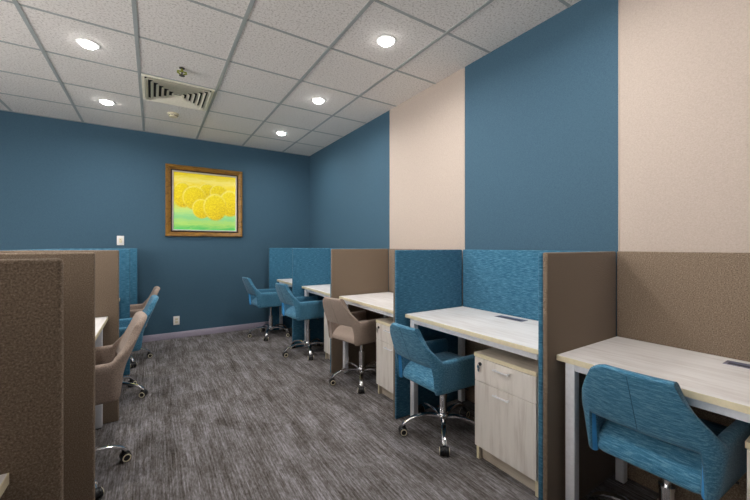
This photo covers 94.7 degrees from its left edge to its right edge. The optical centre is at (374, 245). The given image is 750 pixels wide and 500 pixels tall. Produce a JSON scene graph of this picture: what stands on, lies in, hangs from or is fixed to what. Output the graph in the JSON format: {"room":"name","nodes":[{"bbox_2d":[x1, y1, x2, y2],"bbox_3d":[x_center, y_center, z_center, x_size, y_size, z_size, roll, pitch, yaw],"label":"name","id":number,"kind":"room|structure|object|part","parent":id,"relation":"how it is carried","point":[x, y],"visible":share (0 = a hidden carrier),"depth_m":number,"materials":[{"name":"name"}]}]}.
{"room":"open-plan office","nodes":[
{"label":"open-plan office","id":0,"kind":"room"},
{"bbox_2d":[0,110,309,335],"bbox_3d":[-3.392,-0.168,4.221,5.455,2.806,0.100,0,0,-33],"label":"wall","id":1,"kind":"structure","parent":0,"point":[65,184],"depth_m":4.49,"materials":[{"name":"blue paint"}]},
{"bbox_2d":[117,236,123,244],"bbox_3d":[-3.166,-0.068,4.299,0.072,0.116,0.014,0,0,-33],"label":"light switch","id":2,"kind":"object","parent":1,"relation":"attached to","point":[120,239],"visible":1,"depth_m":4.29,"materials":[{"name":"white plastic"}]},
{"bbox_2d":[173,316,179,324],"bbox_3d":[-2.658,0.998,4.627,0.072,0.116,0.011,0,0,-33],"label":"power outlet","id":3,"kind":"object","parent":1,"relation":"attached to","point":[176,319],"visible":1,"depth_m":4.63,"materials":[{"name":"white plastic"}]},
{"bbox_2d":[165,163,241,236],"bbox_3d":[-2.350,-0.607,4.805,0.964,0.956,0.045,0,0,-33],"label":"framed painting","id":4,"kind":"object","parent":1,"relation":"attached to","point":[199,201],"visible":1,"depth_m":4.79,"materials":[{"name":"brown wood"}]},
{"bbox_2d":[142,321,268,342],"bbox_3d":[-3.368,1.194,4.169,5.441,0.083,0.014,0,0,-33],"label":"baseboard","id":5,"kind":"structure","parent":1,"relation":"attached to","point":[173,335],"depth_m":4.78,"materials":[{"name":"grey"}]},
{"bbox_2d":[0,0,579,155],"bbox_3d":[-0.951,-1.521,0.420,5.455,0.100,8.935,0,0,-33],"label":"ceiling","id":6,"kind":"structure","parent":0,"point":[185,24],"depth_m":2.68,"materials":[{"name":"white tile"}]},
{"bbox_2d":[75,38,100,49],"bbox_3d":[-2.084,-1.456,2.510,0.144,0.027,0.144,0,0,-33],"label":"recessed light","id":7,"kind":"object","parent":6,"relation":"in","point":[87,43],"visible":1,"depth_m":2.49,"materials":[{"name":"white"}]},
{"bbox_2d":[79,40,96,48],"bbox_3d":[-2.084,-1.456,2.510,0.100,0.027,0.100,0,0,-33],"label":"diffuser","id":8,"kind":"object","parent":7,"relation":"attached to","point":[89,44],"depth_m":2.49,"materials":[{"name":"white"}]},
{"bbox_2d":[98,99,114,104],"bbox_3d":[-2.733,-1.456,3.519,0.144,0.027,0.144,0,0,-33],"label":"recessed light","id":9,"kind":"object","parent":6,"relation":"in","point":[103,101],"visible":1,"depth_m":3.49,"materials":[{"name":"white"}]},
{"bbox_2d":[100,100,112,104],"bbox_3d":[-2.733,-1.456,3.519,0.100,0.027,0.100,0,0,-33],"label":"diffuser","id":10,"kind":"object","parent":9,"relation":"attached to","point":[107,102],"depth_m":3.50,"materials":[{"name":"white plastic"}]},
{"bbox_2d":[168,112,178,118],"bbox_3d":[-2.240,-1.448,3.838,0.110,0.047,0.110,0,0,-33],"label":"smoke detector","id":11,"kind":"object","parent":6,"relation":"attached to","point":[175,115],"visible":1,"depth_m":3.81,"materials":[{"name":"beige plastic"}]},
{"bbox_2d":[141,73,214,110],"bbox_3d":[-1.904,-1.457,3.339,0.574,0.028,0.574,0,0,-33],"label":"ceiling vent","id":12,"kind":"object","parent":6,"relation":"in","point":[155,89],"visible":1,"depth_m":3.30,"materials":[{"name":"white metal"}]},
{"bbox_2d":[177,67,186,76],"bbox_3d":[-1.595,-1.438,2.857,0.074,0.065,0.044,0,0,-6],"label":"sprinkler","id":13,"kind":"object","parent":6,"relation":"attached to","point":[181,74],"visible":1,"depth_m":2.85,"materials":[{"name":"gold metal"}]},
{"bbox_2d":[276,131,286,134],"bbox_3d":[-1.218,-1.456,4.492,0.144,0.027,0.144,0,0,-33],"label":"recessed light","id":14,"kind":"object","parent":6,"relation":"in","point":[277,132],"visible":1,"depth_m":4.46,"materials":[{"name":"white"}]},
{"bbox_2d":[0,0,570,155],"bbox_3d":[-0.951,-1.470,0.420,5.455,0.006,8.935,0,0,-33],"label":"grid","id":15,"kind":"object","parent":6,"relation":"attached to","point":[15,2],"depth_m":2.71,"materials":[{"name":"grey metal"}]},
{"bbox_2d":[311,97,325,103],"bbox_3d":[-0.570,-1.456,3.483,0.144,0.027,0.144,0,0,-33],"label":"recessed light","id":16,"kind":"object","parent":6,"relation":"in","point":[318,100],"visible":1,"depth_m":3.45,"materials":[{"name":"white"}]},
{"bbox_2d":[313,99,322,103],"bbox_3d":[-0.570,-1.456,3.483,0.100,0.027,0.100,0,0,-33],"label":"diffuser","id":17,"kind":"object","parent":16,"relation":"attached to","point":[318,101],"depth_m":3.46,"materials":[{"name":"white plastic"}]},
{"bbox_2d":[376,34,395,46],"bbox_3d":[0.079,-1.456,2.473,0.144,0.027,0.144,0,0,-33],"label":"recessed light","id":18,"kind":"object","parent":6,"relation":"in","point":[386,40],"visible":1,"depth_m":2.45,"materials":[{"name":"white"}]},
{"bbox_2d":[379,37,392,46],"bbox_3d":[0.079,-1.456,2.473,0.100,0.027,0.100,0,0,-33],"label":"diffuser","id":19,"kind":"object","parent":18,"relation":"attached to","point":[383,41],"depth_m":2.45,"materials":[{"name":"white"}]},
{"bbox_2d":[95,328,658,499],"bbox_3d":[-0.951,1.285,0.420,5.655,0.100,9.135,0,0,-33],"label":"floor","id":20,"kind":"structure","parent":0,"point":[225,415],"depth_m":2.24,"materials":[{"name":"carpet"}]},
{"bbox_2d":[0,473,8,497],"bbox_3d":[-0.773,0.861,0.158,0.606,0.748,1.016,0,0,-33],"label":"office desk","id":21,"kind":"object","parent":20,"relation":"on","point":[4,478],"visible":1,"depth_m":0.73,"materials":[{"name":"white wood"}]},
{"bbox_2d":[0,249,30,250],"bbox_3d":[-2.667,0.632,2.524,0.018,1.206,0.988,0,0,-33],"label":"screen","id":22,"kind":"object","parent":20,"relation":"on","point":[26,249],"visible":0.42,"depth_m":2.65,"materials":[{"name":"teal fabric"}]},
{"bbox_2d":[0,258,62,499],"bbox_3d":[-1.019,0.632,0.620,0.692,1.206,0.020,0,0,-33],"label":"screen","id":23,"kind":"object","parent":20,"relation":"on","point":[31,290],"visible":1,"depth_m":0.77,"materials":[{"name":"beige fabric"}]},
{"bbox_2d":[0,252,94,499],"bbox_3d":[-1.548,0.632,1.401,0.646,1.206,0.030,0,0,-33],"label":"screen","id":24,"kind":"object","parent":20,"relation":"on","point":[78,267],"visible":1,"depth_m":1.53,"materials":[{"name":"beige fabric"}]},
{"bbox_2d":[0,250,118,423],"bbox_3d":[-2.099,0.632,2.277,0.665,1.206,0.040,0,0,-33],"label":"screen","id":25,"kind":"object","parent":20,"relation":"on","point":[106,261],"visible":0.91,"depth_m":2.40,"materials":[{"name":"beige fabric"}]},
{"bbox_2d":[32,249,129,375],"bbox_3d":[-2.649,0.632,3.148,0.682,1.206,0.040,0,0,-33],"label":"screen","id":26,"kind":"object","parent":20,"relation":"on","point":[124,254],"visible":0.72,"depth_m":3.29,"materials":[{"name":"teal fabric"}]},
{"bbox_2d":[95,317,107,429],"bbox_3d":[-1.846,0.861,1.827,0.606,0.748,0.984,0,0,-33],"label":"office desk","id":27,"kind":"object","parent":20,"relation":"on","point":[100,322],"visible":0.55,"depth_m":2.32,"materials":[{"name":"white wood"}]},
{"bbox_3d":[-1.872,0.872,2.341,0.041,0.711,0.041,0,0,-33],"label":"leg","id":28,"kind":"part","parent":27,"relation":"part of","materials":[{"name":"white metal"}]},
{"bbox_2d":[104,248,136,304],"bbox_3d":[-3.167,0.632,3.980,0.710,1.206,0.040,0,0,-33],"label":"screen","id":29,"kind":"object","parent":20,"relation":"on","point":[133,251],"visible":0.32,"depth_m":4.13,"materials":[{"name":"teal fabric"}]},
{"bbox_2d":[95,311,146,498],"bbox_3d":[-1.590,0.813,1.818,0.651,0.842,0.569,0,0,-37],"label":"office chair","id":30,"kind":"object","parent":20,"relation":"on","point":[110,360],"visible":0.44,"depth_m":1.79,"materials":[{"name":"beige fabric"}]},
{"bbox_3d":[-1.514,1.141,1.898,0.039,0.075,0.256,0,0,40],"label":"leg","id":31,"kind":"part","parent":30,"relation":"part of","materials":[{"name":"silver metal"}]},
{"bbox_3d":[-1.688,0.619,1.964,0.570,0.351,0.074,0,0,-33],"label":"armrest","id":32,"kind":"part","parent":30,"relation":"part of","materials":[{"name":"beige fabric"}]},
{"bbox_3d":[-1.459,0.619,1.657,0.570,0.351,0.074,0,0,-41],"label":"armrest","id":33,"kind":"part","parent":30,"relation":"part of","materials":[{"name":"beige fabric"}]},
{"bbox_3d":[-1.377,0.513,1.957,0.143,0.242,0.334,0,0,-37],"label":"backrest","id":34,"kind":"part","parent":30,"relation":"part of","materials":[{"name":"beige fabric"}]},
{"bbox_2d":[119,295,158,397],"bbox_3d":[-2.126,0.833,2.775,0.662,0.802,0.566,0,0,-35],"label":"office chair","id":35,"kind":"object","parent":20,"relation":"on","point":[123,323],"visible":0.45,"depth_m":2.81,"materials":[{"name":"blue fabric"}]},
{"bbox_3d":[-2.233,0.659,2.955,0.570,0.351,0.074,0,0,-31],"label":"armrest","id":36,"kind":"part","parent":35,"relation":"part of","materials":[{"name":"blue fabric"}]},
{"bbox_3d":[-2.015,1.141,2.803,0.256,0.075,0.039,0,0,-13],"label":"leg","id":37,"kind":"part","parent":35,"relation":"part of","materials":[{"name":"silver metal"}]},
{"bbox_3d":[-2.024,0.659,2.650,0.567,0.351,0.081,0,0,-35],"label":"armrest","id":38,"kind":"part","parent":35,"relation":"part of","materials":[{"name":"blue fabric"}]},
{"bbox_3d":[-1.923,0.553,2.937,0.143,0.242,0.334,0,0,-35],"label":"backrest","id":39,"kind":"part","parent":35,"relation":"part of","materials":[{"name":"blue fabric"}]},
{"bbox_2d":[130,286,159,367],"bbox_3d":[-2.663,0.846,3.675,0.642,0.777,0.577,0,0,-35],"label":"office chair","id":40,"kind":"object","parent":20,"relation":"on","point":[134,308],"visible":0.29,"depth_m":3.80,"materials":[{"name":"beige fabric"}]},
{"bbox_3d":[-2.764,0.684,3.827,0.570,0.351,0.074,0,0,-31],"label":"armrest","id":41,"kind":"part","parent":40,"relation":"part of","materials":[{"name":"beige fabric"}]},
{"bbox_3d":[-2.554,0.684,3.522,0.567,0.351,0.081,0,0,-35],"label":"armrest","id":42,"kind":"part","parent":40,"relation":"part of","materials":[{"name":"beige fabric"}]},
{"bbox_3d":[-2.453,0.578,3.809,0.143,0.242,0.334,0,0,-35],"label":"backrest","id":43,"kind":"part","parent":40,"relation":"part of","materials":[{"name":"beige fabric"}]},
{"bbox_2d":[242,277,291,340],"bbox_3d":[-1.484,0.823,4.769,0.654,0.822,0.564,0,0,-38],"label":"office chair","id":44,"kind":"object","parent":20,"relation":"on","point":[260,298],"visible":0.96,"depth_m":4.60,"materials":[{"name":"blue fabric"}]},
{"bbox_3d":[-1.675,0.533,4.598,0.143,0.242,0.334,0,0,-38],"label":"backrest","id":45,"kind":"part","parent":44,"relation":"part of","materials":[{"name":"blue fabric"}]},
{"bbox_3d":[-1.433,0.755,4.786,0.467,0.109,0.344,0,0,-38],"label":"seat","id":46,"kind":"part","parent":44,"relation":"part of","materials":[{"name":"blue fabric"}]},
{"bbox_3d":[-1.584,1.141,4.719,0.256,0.075,0.039,0,0,-23],"label":"leg","id":47,"kind":"part","parent":44,"relation":"part of","materials":[{"name":"silver metal"}]},
{"bbox_3d":[-1.599,0.639,4.900,0.570,0.351,0.074,0,0,-42],"label":"armrest","id":48,"kind":"part","parent":44,"relation":"part of","materials":[{"name":"blue fabric"}]},
{"bbox_3d":[-1.364,0.639,4.596,0.570,0.351,0.074,0,0,-34],"label":"armrest","id":49,"kind":"part","parent":44,"relation":"part of","materials":[{"name":"blue fabric"}]},
{"bbox_3d":[-1.292,1.141,4.744,0.256,0.075,0.039,0,0,13],"label":"leg","id":50,"kind":"part","parent":44,"relation":"part of","materials":[{"name":"silver metal"}]},
{"bbox_2d":[269,248,292,330],"bbox_3d":[-1.251,0.632,5.226,0.699,1.206,0.035,0,0,-33],"label":"screen","id":51,"kind":"object","parent":20,"relation":"on","point":[280,259],"visible":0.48,"depth_m":5.09,"materials":[{"name":"teal fabric"}]},
{"bbox_2d":[277,279,291,330],"bbox_3d":[-0.934,0.861,4.831,0.588,0.748,0.965,0,0,-33],"label":"office desk","id":52,"kind":"object","parent":20,"relation":"on","point":[288,282],"visible":0.19,"depth_m":5.04,"materials":[{"name":"white wood"}]},
{"bbox_3d":[-1.377,0.872,5.066,0.041,0.711,0.041,0,0,-33],"label":"leg","id":53,"kind":"part","parent":52,"relation":"part of","materials":[{"name":"white metal"}]},
{"bbox_2d":[275,283,323,359],"bbox_3d":[-0.815,0.821,3.975,0.635,0.827,0.581,0,0,-40],"label":"office chair","id":54,"kind":"object","parent":20,"relation":"on","point":[301,308],"visible":0.88,"depth_m":3.83,"materials":[{"name":"blue fabric"}]},
{"bbox_3d":[-1.001,0.528,3.813,0.143,0.242,0.334,0,0,-40],"label":"backrest","id":55,"kind":"part","parent":54,"relation":"part of","materials":[{"name":"blue fabric"}]},
{"bbox_3d":[-0.765,0.750,4.009,0.467,0.109,0.344,0,0,-40],"label":"seat","id":56,"kind":"part","parent":54,"relation":"part of","materials":[{"name":"blue fabric"}]},
{"bbox_3d":[-0.900,1.141,3.914,0.256,0.075,0.039,0,0,-35],"label":"leg","id":57,"kind":"part","parent":54,"relation":"part of","materials":[{"name":"silver metal"}]},
{"bbox_3d":[-0.935,0.634,4.117,0.570,0.351,0.074,0,0,-44],"label":"armrest","id":58,"kind":"part","parent":54,"relation":"part of","materials":[{"name":"blue fabric"}]},
{"bbox_3d":[-0.690,0.634,3.822,0.570,0.351,0.074,0,0,-36],"label":"armrest","id":59,"kind":"part","parent":54,"relation":"part of","materials":[{"name":"blue fabric"}]},
{"bbox_3d":[-0.730,1.141,3.854,0.039,0.075,0.256,0,0,-17],"label":"leg","id":60,"kind":"part","parent":54,"relation":"part of","materials":[{"name":"silver metal"}]},
{"bbox_3d":[-0.620,1.141,3.998,0.256,0.075,0.039,0,0,1],"label":"leg","id":61,"kind":"part","parent":54,"relation":"part of","materials":[{"name":"silver metal"}]},
{"bbox_2d":[302,284,329,347],"bbox_3d":[-0.390,0.861,3.985,0.588,0.748,0.967,0,0,-33],"label":"office desk","id":62,"kind":"object","parent":20,"relation":"on","point":[322,290],"visible":0.13,"depth_m":4.06,"materials":[{"name":"white wood"}]},
{"bbox_3d":[-0.834,0.872,4.221,0.041,0.711,0.041,0,0,-33],"label":"leg","id":63,"kind":"part","parent":62,"relation":"part of","materials":[{"name":"white metal"}]},
{"bbox_3d":[-0.394,0.534,3.982,0.518,0.035,0.913,0,0,-33],"label":"frame","id":64,"kind":"part","parent":62,"relation":"part of","materials":[{"name":"white metal"}]},
{"bbox_2d":[292,248,343,347],"bbox_3d":[-0.707,0.632,4.380,0.699,1.206,0.035,0,0,-33],"label":"screen","id":65,"kind":"object","parent":20,"relation":"on","point":[310,266],"visible":0.56,"depth_m":4.29,"materials":[{"name":"teal fabric"}]},
{"bbox_2d":[324,312,329,358],"bbox_3d":[-0.254,0.925,3.744,0.524,0.620,0.388,0,0,-33],"label":"base cabinet","id":66,"kind":"object","parent":20,"relation":"on","point":[326,335],"visible":0.09,"depth_m":3.74,"materials":[{"name":"white wood"}]},
{"bbox_2d":[323,297,390,392],"bbox_3d":[-0.156,0.836,3.158,0.664,0.797,0.573,0,0,-45],"label":"office chair","id":67,"kind":"object","parent":20,"relation":"on","point":[345,325],"visible":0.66,"depth_m":2.98,"materials":[{"name":"beige fabric"}]},
{"bbox_3d":[-0.332,0.558,2.965,0.143,0.242,0.334,0,0,-45],"label":"backrest","id":68,"kind":"part","parent":67,"relation":"part of","materials":[{"name":"beige fabric"}]},
{"bbox_3d":[-0.293,0.664,3.273,0.074,0.351,0.570,0,0,41],"label":"armrest","id":69,"kind":"part","parent":67,"relation":"part of","materials":[{"name":"beige fabric"}]},
{"bbox_3d":[-0.267,1.141,3.120,0.256,0.075,0.039,0,0,-20],"label":"leg","id":70,"kind":"part","parent":67,"relation":"part of","materials":[{"name":"silver metal"}]},
{"bbox_3d":[-0.114,0.780,3.180,0.467,0.109,0.344,0,0,-45],"label":"seat","id":71,"kind":"part","parent":67,"relation":"part of","materials":[{"name":"beige fabric"}]},
{"bbox_3d":[-0.216,1.141,3.294,0.039,0.075,0.256,0,0,-38],"label":"leg","id":72,"kind":"part","parent":67,"relation":"part of","materials":[{"name":"silver metal"}]},
{"bbox_3d":[-0.117,1.141,3.018,0.039,0.075,0.256,0,0,-2],"label":"leg","id":73,"kind":"part","parent":67,"relation":"part of","materials":[{"name":"silver metal"}]},
{"bbox_3d":[-0.023,0.664,3.001,0.570,0.351,0.074,0,0,-41],"label":"armrest","id":74,"kind":"part","parent":67,"relation":"part of","materials":[{"name":"beige fabric"}]},
{"bbox_3d":[-0.035,1.141,3.300,0.039,0.075,0.256,0,0,34],"label":"leg","id":75,"kind":"part","parent":67,"relation":"part of","materials":[{"name":"silver metal"}]},
{"bbox_3d":[0.026,1.141,3.129,0.256,0.075,0.039,0,0,16],"label":"leg","id":76,"kind":"part","parent":67,"relation":"part of","materials":[{"name":"silver metal"}]},
{"bbox_2d":[330,249,387,372],"bbox_3d":[-0.148,0.632,3.539,0.667,1.206,0.040,0,0,-33],"label":"screen","id":77,"kind":"object","parent":20,"relation":"on","point":[352,271],"visible":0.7,"depth_m":3.49,"materials":[{"name":"beige fabric"}]},
{"bbox_3d":[-0.154,0.632,3.548,0.667,1.206,0.020,0,0,-33],"label":"fabric panel","id":78,"kind":"part","parent":77,"relation":"part of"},
{"bbox_2d":[339,292,392,372],"bbox_3d":[0.168,0.861,3.117,0.588,0.748,1.007,0,0,-33],"label":"office desk","id":79,"kind":"object","parent":20,"relation":"on","point":[382,303],"visible":0.3,"depth_m":3.17,"materials":[{"name":"white wood"}]},
{"bbox_3d":[-0.287,0.872,3.369,0.041,0.711,0.041,0,0,-33],"label":"leg","id":80,"kind":"part","parent":79,"relation":"part of","materials":[{"name":"white metal"}]},
{"bbox_3d":[0.164,0.534,3.114,0.518,0.035,0.953,0,0,-33],"label":"frame","id":81,"kind":"part","parent":79,"relation":"part of","materials":[{"name":"white metal"}]},
{"bbox_2d":[376,317,392,399],"bbox_3d":[0.313,0.925,2.861,0.524,0.620,0.388,0,0,-33],"label":"base cabinet","id":82,"kind":"object","parent":20,"relation":"on","point":[384,344],"visible":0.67,"depth_m":2.80,"materials":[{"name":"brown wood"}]},
{"bbox_3d":[0.121,0.963,2.737,0.018,0.374,0.381,0,0,-33],"label":"drawer","id":83,"kind":"part","parent":82,"relation":"part of","materials":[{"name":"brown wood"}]},
{"bbox_3d":[0.121,0.707,2.737,0.018,0.132,0.381,0,0,-33],"label":"drawer","id":84,"kind":"part","parent":82,"relation":"part of","materials":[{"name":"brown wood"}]},
{"bbox_2d":[389,249,458,316],"bbox_3d":[0.425,0.632,3.283,0.018,1.206,1.010,0,0,-33],"label":"screen","id":85,"kind":"object","parent":20,"relation":"on","point":[390,250],"visible":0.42,"depth_m":3.66,"materials":[{"name":"beige fabric"}]},
{"bbox_3d":[0.425,0.282,3.283,0.018,0.506,1.010,0,0,-33],"label":"fabric panel","id":86,"kind":"part","parent":85,"relation":"part of","materials":[{"name":"blue fabric"}]},
{"bbox_2d":[393,250,461,418],"bbox_3d":[0.420,0.632,2.654,0.667,1.206,0.040,0,0,-33],"label":"screen","id":87,"kind":"object","parent":20,"relation":"on","point":[423,280],"visible":0.67,"depth_m":2.59,"materials":[{"name":"teal fabric"}]},
{"bbox_3d":[0.415,0.632,2.663,0.667,1.206,0.020,0,0,-33],"label":"fabric panel","id":88,"kind":"part","parent":87,"relation":"part of","materials":[{"name":"fabric"}]},
{"bbox_2d":[390,323,475,456],"bbox_3d":[0.417,0.858,2.298,0.664,0.752,0.573,0,0,-34],"label":"office chair","id":89,"kind":"object","parent":20,"relation":"on","point":[429,364],"visible":0.81,"depth_m":2.14,"materials":[{"name":"blue fabric"}]},
{"bbox_3d":[0.208,0.603,2.142,0.143,0.242,0.334,0,0,-34],"label":"backrest","id":90,"kind":"part","parent":89,"relation":"part of","materials":[{"name":"blue fabric"}]},
{"bbox_3d":[0.305,0.709,2.438,0.570,0.351,0.074,0,0,-38],"label":"armrest","id":91,"kind":"part","parent":89,"relation":"part of","materials":[{"name":"blue fabric"}]},
{"bbox_3d":[0.301,1.141,2.283,0.256,0.075,0.039,0,0,-9],"label":"leg","id":92,"kind":"part","parent":89,"relation":"part of","materials":[{"name":"silver metal"}]},
{"bbox_3d":[0.384,1.141,2.444,0.039,0.075,0.256,0,0,-27],"label":"leg","id":93,"kind":"part","parent":89,"relation":"part of","materials":[{"name":"silver metal"}]},
{"bbox_3d":[0.463,0.826,2.312,0.467,0.109,0.344,0,0,-34],"label":"seat","id":94,"kind":"part","parent":89,"relation":"part of","materials":[{"name":"blue fabric"}]},
{"bbox_3d":[0.429,1.141,2.154,0.039,0.075,0.256,0,0,9],"label":"leg","id":95,"kind":"part","parent":89,"relation":"part of","materials":[{"name":"silver metal"}]},
{"bbox_3d":[0.518,0.709,2.119,0.570,0.351,0.074,0,0,-30],"label":"armrest","id":96,"kind":"part","parent":89,"relation":"part of","materials":[{"name":"blue fabric"}]},
{"bbox_3d":[0.563,1.141,2.414,0.256,0.075,0.039,0,0,-45],"label":"leg","id":97,"kind":"part","parent":89,"relation":"part of","materials":[{"name":"silver metal"}]},
{"bbox_3d":[0.591,1.141,2.235,0.256,0.075,0.039,0,0,27],"label":"leg","id":98,"kind":"part","parent":89,"relation":"part of","materials":[{"name":"silver metal"}]},
{"bbox_2d":[405,306,537,415],"bbox_3d":[0.752,0.861,2.208,0.588,0.748,1.063,0,0,-33],"label":"office desk","id":99,"kind":"object","parent":20,"relation":"on","point":[517,335],"visible":0.52,"depth_m":2.16,"materials":[{"name":"white wood"}]},
{"bbox_3d":[0.281,0.872,2.484,0.041,0.711,0.041,0,0,-33],"label":"leg","id":100,"kind":"part","parent":99,"relation":"part of","materials":[{"name":"white metal"}]},
{"bbox_3d":[0.688,0.872,2.745,0.041,0.711,0.041,0,0,-33],"label":"leg","id":101,"kind":"part","parent":99,"relation":"part of","materials":[{"name":"white metal"}]},
{"bbox_3d":[0.748,0.534,2.205,0.518,0.035,1.009,0,0,-33],"label":"frame","id":102,"kind":"part","parent":99,"relation":"part of","materials":[{"name":"white metal"}]},
{"bbox_2d":[474,347,537,496],"bbox_3d":[0.882,0.925,1.975,0.524,0.620,0.388,0,0,-33],"label":"base cabinet","id":103,"kind":"object","parent":20,"relation":"on","point":[506,383],"visible":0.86,"depth_m":1.83,"materials":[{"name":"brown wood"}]},
{"bbox_3d":[0.671,0.813,1.842,0.025,0.008,0.100,0,0,-33],"label":"handle","id":104,"kind":"part","parent":103,"relation":"part of","materials":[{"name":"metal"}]},
{"bbox_3d":[0.671,0.675,1.842,0.025,0.008,0.100,0,0,-33],"label":"handle","id":105,"kind":"part","parent":103,"relation":"part of","materials":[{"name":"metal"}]},
{"bbox_3d":[0.690,0.963,1.851,0.018,0.374,0.381,0,0,-33],"label":"drawer","id":106,"kind":"part","parent":103,"relation":"part of","materials":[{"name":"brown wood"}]},
{"bbox_3d":[0.690,0.707,1.851,0.018,0.132,0.381,0,0,-33],"label":"drawer","id":107,"kind":"part","parent":103,"relation":"part of","materials":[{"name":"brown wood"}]},
{"bbox_2d":[463,250,592,402],"bbox_3d":[1.009,0.632,2.374,0.018,1.206,1.066,0,0,-33],"label":"screen","id":108,"kind":"object","parent":20,"relation":"on","point":[505,282],"visible":0.28,"depth_m":2.52,"materials":[{"name":"teal fabric"}]},
{"bbox_3d":[1.009,0.885,2.374,0.014,0.700,1.066,0,0,-33],"label":"panel","id":109,"kind":"part","parent":108,"relation":"part of","materials":[{"name":"blue fabric"}]},
{"bbox_3d":[1.009,0.282,2.374,0.018,0.506,1.066,0,0,-33],"label":"fabric panel","id":110,"kind":"part","parent":108,"relation":"part of","materials":[{"name":"blue fabric"}]},
{"bbox_2d":[538,251,615,499],"bbox_3d":[1.025,0.632,1.723,0.657,1.206,0.045,0,0,-33],"label":"screen","id":111,"kind":"object","parent":20,"relation":"on","point":[577,290],"visible":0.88,"depth_m":1.60,"materials":[{"name":"beige fabric"}]},
{"bbox_2d":[556,336,749,499],"bbox_3d":[1.353,0.861,1.272,0.588,0.748,1.063,0,0,-33],"label":"office desk","id":112,"kind":"object","parent":20,"relation":"on","point":[720,385],"visible":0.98,"depth_m":1.48,"materials":[{"name":"white wood"}]},
{"bbox_3d":[0.883,0.872,1.548,0.041,0.711,0.041,0,0,-33],"label":"leg","id":113,"kind":"part","parent":112,"relation":"part of","materials":[{"name":"white metal"}]},
{"bbox_3d":[1.289,0.872,1.809,0.041,0.711,0.041,0,0,-33],"label":"leg","id":114,"kind":"part","parent":112,"relation":"part of","materials":[{"name":"white metal"}]},
{"bbox_3d":[1.349,0.534,1.269,0.518,0.035,1.009,0,0,-33],"label":"frame","id":115,"kind":"part","parent":112,"relation":"part of","materials":[{"name":"white metal"}]},
{"bbox_2d":[582,364,749,499],"bbox_3d":[1.131,0.834,1.389,0.659,0.802,0.557,0,0,-33],"label":"office chair","id":116,"kind":"object","parent":20,"relation":"on","point":[646,422],"visible":0.98,"depth_m":1.21,"materials":[{"name":"blue fabric"}]},
{"bbox_3d":[1.029,0.660,1.525,0.570,0.351,0.074,0,0,-37],"label":"armrest","id":117,"kind":"part","parent":116,"relation":"part of","materials":[{"name":"blue fabric"}]},
{"bbox_3d":[1.091,1.141,1.520,0.039,0.075,0.256,0,0,-33],"label":"leg","id":118,"kind":"part","parent":116,"relation":"part of","materials":[{"name":"silver metal"}]},
{"bbox_3d":[0.926,0.554,1.231,0.143,0.242,0.334,0,0,-33],"label":"backrest","id":119,"kind":"part","parent":116,"relation":"part of","materials":[{"name":"blue fabric"}]},
{"bbox_3d":[1.184,0.776,1.397,0.467,0.109,0.344,0,0,-33],"label":"seat","id":120,"kind":"part","parent":116,"relation":"part of","materials":[{"name":"blue fabric"}]},
{"bbox_3d":[1.236,0.660,1.202,0.570,0.351,0.074,0,0,-29],"label":"armrest","id":121,"kind":"part","parent":116,"relation":"part of","materials":[{"name":"blue fabric"}]},
{"bbox_2d":[617,251,749,499],"bbox_3d":[1.610,0.632,1.438,0.018,1.206,1.066,0,0,-33],"label":"screen","id":122,"kind":"object","parent":20,"relation":"on","point":[692,301],"visible":0.51,"depth_m":1.62,"materials":[{"name":"beige fabric"}]},
{"bbox_3d":[1.610,0.282,1.438,0.018,0.506,1.066,0,0,-33],"label":"fabric panel","id":123,"kind":"part","parent":122,"relation":"part of","materials":[{"name":"brown fabric"}]},
{"bbox_3d":[1.610,0.885,1.438,0.014,0.700,1.066,0,0,-33],"label":"panel","id":124,"kind":"part","parent":122,"relation":"part of","materials":[{"name":"beige fabric"}]},
{"bbox_2d":[745,436,749,499],"bbox_3d":[1.473,0.925,1.056,0.524,0.620,0.388,0,0,-33],"label":"base cabinet","id":125,"kind":"object","parent":20,"relation":"on","point":[747,442],"visible":1,"depth_m":1.08,"materials":[{"name":"beige wood"}]},
{"bbox_3d":[1.280,0.707,0.932,0.018,0.132,0.381,0,0,-33],"label":"drawer","id":126,"kind":"part","parent":125,"relation":"part of","materials":[{"name":"white wood"}]},
{"bbox_2d":[310,0,749,335],"bbox_3d":[1.359,-0.168,1.964,0.100,2.806,9.035,0,0,-33],"label":"wall","id":127,"kind":"structure","parent":0,"point":[541,107],"depth_m":2.10,"materials":[{"name":"paint"}]},
{"bbox_2d":[464,67,464,249],"bbox_3d":[0.736,-0.468,2.838,0.004,2.006,0.004,0,0,-33],"label":"trim","id":128,"kind":"structure","parent":127,"relation":"attached to","point":[464,67],"depth_m":2.84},
{"bbox_2d":[618,0,618,250],"bbox_3d":[1.339,-0.468,1.898,0.004,2.006,0.004,0,0,-33],"label":"trim","id":129,"kind":"structure","parent":127,"relation":"attached to","point":[618,0],"depth_m":1.90,"materials":[{"name":"beige"}]}
]}

